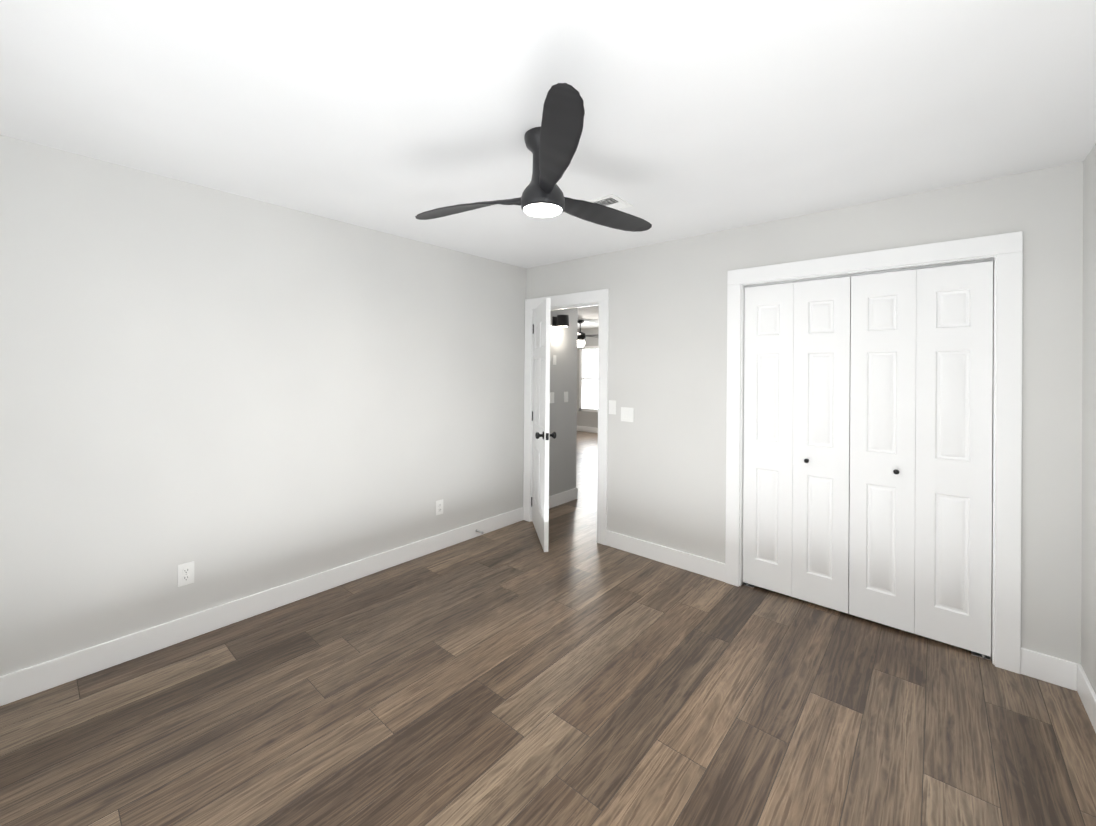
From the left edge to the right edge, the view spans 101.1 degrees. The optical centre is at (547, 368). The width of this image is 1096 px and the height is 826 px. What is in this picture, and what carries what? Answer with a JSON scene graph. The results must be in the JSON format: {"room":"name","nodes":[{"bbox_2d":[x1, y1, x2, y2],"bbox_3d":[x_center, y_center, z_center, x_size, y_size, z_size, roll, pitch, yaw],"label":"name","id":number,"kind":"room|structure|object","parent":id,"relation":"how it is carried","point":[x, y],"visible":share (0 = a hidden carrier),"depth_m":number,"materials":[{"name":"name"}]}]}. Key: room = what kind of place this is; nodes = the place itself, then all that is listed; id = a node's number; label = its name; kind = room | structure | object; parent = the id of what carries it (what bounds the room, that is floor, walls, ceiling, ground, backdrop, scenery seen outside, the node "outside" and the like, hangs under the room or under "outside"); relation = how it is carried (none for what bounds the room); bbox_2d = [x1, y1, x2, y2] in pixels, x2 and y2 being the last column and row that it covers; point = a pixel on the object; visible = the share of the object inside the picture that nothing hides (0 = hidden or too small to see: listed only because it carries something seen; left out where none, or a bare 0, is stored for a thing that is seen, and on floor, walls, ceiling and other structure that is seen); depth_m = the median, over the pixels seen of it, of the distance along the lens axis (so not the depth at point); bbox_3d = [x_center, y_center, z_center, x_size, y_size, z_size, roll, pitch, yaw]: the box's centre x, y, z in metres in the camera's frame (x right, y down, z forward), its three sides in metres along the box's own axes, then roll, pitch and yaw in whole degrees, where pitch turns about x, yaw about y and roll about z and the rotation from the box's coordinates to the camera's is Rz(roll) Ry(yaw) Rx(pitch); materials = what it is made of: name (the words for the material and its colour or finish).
{"room":"empty bedroom","nodes":[
{"label":"empty bedroom","id":0,"kind":"room"},
{"bbox_2d":[0,135,525,675],"bbox_3d":[-1.455,0.235,3.046,0.120,2.440,3.640,0,0,41],"label":"wall","id":1,"kind":"structure","parent":0,"point":[232,397],"depth_m":2.49,"materials":[{"name":"paint"}]},
{"bbox_2d":[177,561,193,586],"bbox_3d":[-1.930,1.099,2.403,0.008,0.115,0.070,0,0,41],"label":"electrical outlet","id":2,"kind":"object","parent":1,"relation":"attached to","point":[185,573],"visible":1,"depth_m":2.40,"materials":[{"name":"white plastic"}]},
{"bbox_2d":[0,507,523,705],"bbox_3d":[-1.364,1.393,3.054,0.017,0.125,3.490,0,0,41],"label":"baseboard","id":3,"kind":"structure","parent":1,"relation":"attached to","point":[34,679],"depth_m":2.48,"materials":[{"name":"white wood"}]},
{"bbox_2d":[436,499,442,514],"bbox_3d":[-0.873,1.122,3.630,0.008,0.115,0.070,0,0,41],"label":"electrical outlet","id":4,"kind":"object","parent":1,"relation":"attached to","point":[439,507],"visible":1,"depth_m":3.62,"materials":[{"name":"white plastic"}]},
{"bbox_2d":[0,431,1095,825],"bbox_3d":[-0.185,1.516,5.654,8.910,0.080,9.270,0,0,41],"label":"floor","id":5,"kind":"structure","parent":0,"point":[516,675],"depth_m":1.89,"materials":[{"name":"brown wood"}]},
{"bbox_2d":[0,0,1095,328],"bbox_3d":[-0.163,-1.014,5.663,8.910,0.100,9.270,0,0,41],"label":"ceiling","id":6,"kind":"structure","parent":0,"point":[398,116],"depth_m":1.65,"materials":[{"name":"paint"}]},
{"bbox_2d":[415,83,651,231],"bbox_3d":[-0.015,-0.815,2.017,1.134,0.320,1.113,0,0,41],"label":"fan","id":7,"kind":"object","parent":6,"relation":"hanging from","point":[552,142],"visible":1,"depth_m":1.82,"materials":[{"name":"black plastic"}]},
{"bbox_2d":[577,320,598,346],"bbox_3d":[0.669,-0.678,8.953,1.204,0.534,1.198,0,0,41],"label":"fan","id":8,"kind":"object","parent":6,"relation":"hanging from","point":[581,336],"visible":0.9,"depth_m":8.87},
{"bbox_2d":[588,194,632,209],"bbox_3d":[0.311,-0.965,2.699,0.320,0.011,0.220,0,0,41],"label":"ceiling vent","id":9,"kind":"object","parent":6,"relation":"in","point":[613,201],"visible":0.44,"depth_m":2.62,"materials":[{"name":"white plastic"}]},
{"bbox_2d":[549,308,577,495],"bbox_3d":[0.028,0.254,4.844,0.120,2.440,0.780,0,0,41],"label":"wall","id":10,"kind":"structure","parent":0,"point":[563,424],"depth_m":4.92,"materials":[{"name":"paint"}]},
{"bbox_2d":[550,392,553,402],"bbox_3d":[0.043,0.314,4.764,0.008,0.115,0.070,0,0,41],"label":"hall light switch","id":11,"kind":"object","parent":10,"relation":"attached to","point":[551,397],"visible":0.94,"depth_m":4.76,"materials":[{"name":"white plastic"}]},
{"bbox_2d":[553,355,555,364],"bbox_3d":[0.073,-0.085,4.796,0.008,0.100,0.050,0,0,41],"label":"thermostat","id":12,"kind":"object","parent":10,"relation":"attached to","point":[554,359],"visible":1,"depth_m":4.79,"materials":[{"name":"white plastic"}]},
{"bbox_2d":[552,315,568,326],"bbox_3d":[0.144,-0.495,4.752,0.170,0.120,0.140,0,0,41],"label":"sconce","id":13,"kind":"object","parent":10,"relation":"attached to","point":[560,321],"visible":1,"depth_m":4.70,"materials":[{"name":"black metal"}]},
{"bbox_2d":[549,487,577,508],"bbox_3d":[0.065,1.412,4.808,0.034,0.125,0.794,0,0,41],"label":"baseboard","id":14,"kind":"structure","parent":10,"relation":"attached to","point":[566,496],"depth_m":4.90,"materials":[{"name":"white wood"}]},
{"bbox_2d":[564,392,567,401],"bbox_3d":[0.200,0.316,4.946,0.008,0.115,0.070,0,0,41],"label":"hall light switch","id":15,"kind":"object","parent":10,"relation":"attached to","point":[565,396],"visible":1,"depth_m":4.94,"materials":[{"name":"white plastic"}]},
{"bbox_2d":[577,328,598,427],"bbox_3d":[1.838,0.288,9.924,6.290,2.440,0.120,0,0,41],"label":"wall","id":16,"kind":"structure","parent":0,"point":[587,419],"depth_m":10.68,"materials":[{"name":"paint"}]},
{"bbox_2d":[577,425,597,432],"bbox_3d":[1.739,1.445,9.908,6.170,0.125,0.014,0,0,41],"label":"baseboard","id":17,"kind":"structure","parent":16,"relation":"attached to","point":[579,428],"depth_m":10.60,"materials":[{"name":"white wood"}]},
{"bbox_2d":[579,346,597,411],"bbox_3d":[1.195,0.255,10.410,1.140,1.540,0.045,0,0,41],"label":"window frame","id":18,"kind":"structure","parent":16,"relation":"in","point":[580,382],"depth_m":10.72,"materials":[{"name":"white wood"}]},
{"bbox_2d":[584,349,597,408],"bbox_3d":[1.260,0.255,10.485,1.000,1.400,0.015,0,0,41],"label":"window","id":19,"kind":"structure","parent":16,"relation":"in","point":[591,386],"depth_m":10.68,"materials":[{"name":"white glass"}]},
{"bbox_2d":[526,161,1082,663],"bbox_3d":[1.113,0.258,3.315,3.660,2.440,0.120,0,0,41],"label":"wall","id":20,"kind":"structure","parent":0,"point":[668,377],"depth_m":2.87,"materials":[{"name":"paint"}]},
{"bbox_2d":[531,298,555,551],"bbox_3d":[-0.074,0.452,3.946,0.616,2.016,0.529,0,0,41],"label":"door","id":21,"kind":"structure","parent":20,"relation":"in","point":[541,434],"depth_m":3.76,"materials":[{"name":"white wood"}]},
{"bbox_2d":[523,289,608,544],"bbox_3d":[0.180,0.405,4.117,0.952,2.136,0.160,0,0,41],"label":"door frame","id":22,"kind":"structure","parent":20,"relation":"attached to","point":[601,296],"depth_m":3.87,"materials":[{"name":"white wood"}]},
{"bbox_2d":[609,400,615,414],"bbox_3d":[0.531,0.325,3.728,0.070,0.115,0.011,0,0,41],"label":"switch plate","id":23,"kind":"object","parent":20,"relation":"attached to","point":[612,406],"visible":1,"depth_m":3.72,"materials":[{"name":"white plastic"}]},
{"bbox_2d":[621,407,633,421],"bbox_3d":[0.637,0.375,3.637,0.116,0.115,0.011,0,0,41],"label":"switch plate","id":24,"kind":"object","parent":20,"relation":"attached to","point":[627,414],"visible":1,"depth_m":3.63,"materials":[{"name":"white plastic"}]},
{"bbox_2d":[606,530,724,581],"bbox_3d":[0.858,1.414,3.433,0.990,0.125,0.014,0,0,41],"label":"baseboard","id":25,"kind":"structure","parent":20,"relation":"attached to","point":[710,568],"depth_m":3.38,"materials":[{"name":"white wood"}]},
{"bbox_2d":[742,276,850,613],"bbox_3d":[1.569,0.466,2.888,0.606,2.030,0.064,0,0,41],"label":"bifold closet door","id":26,"kind":"structure","parent":20,"relation":"in","point":[796,455],"depth_m":2.87,"materials":[{"name":"white wood"}]},
{"bbox_2d":[744,258,993,287],"bbox_3d":[1.818,-0.556,2.703,1.220,0.013,0.028,0,0,41],"label":"track rail","id":27,"kind":"object","parent":20,"relation":"attached to","point":[899,269],"visible":0.93,"depth_m":2.60,"materials":[{"name":"silver metal"}]},
{"bbox_2d":[725,231,1022,673],"bbox_3d":[1.815,0.450,2.707,1.260,2.065,0.122,0,0,41],"label":"door frame","id":28,"kind":"structure","parent":20,"relation":"attached to","point":[993,438],"depth_m":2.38,"materials":[{"name":"white wood"}]},
{"bbox_2d":[849,261,992,660],"bbox_3d":[2.031,0.469,2.490,0.606,2.030,0.064,0,0,41],"label":"bifold closet door","id":29,"kind":"structure","parent":20,"relation":"in","point":[920,524],"depth_m":2.46,"materials":[{"name":"white wood"}]},
{"bbox_2d":[1081,144,1095,693],"bbox_3d":[1.356,0.251,0.702,0.120,2.440,3.760,0,0,41],"label":"wall","id":30,"kind":"structure","parent":0,"point":[1088,624],"depth_m":1.98,"materials":[{"name":"paint"}]},
{"bbox_2d":[1068,661,1095,732],"bbox_3d":[1.304,1.408,0.754,0.017,0.125,3.490,0,0,41],"label":"baseboard","id":31,"kind":"structure","parent":30,"relation":"attached to","point":[1078,681],"depth_m":1.98,"materials":[{"name":"white wood"}]}
]}

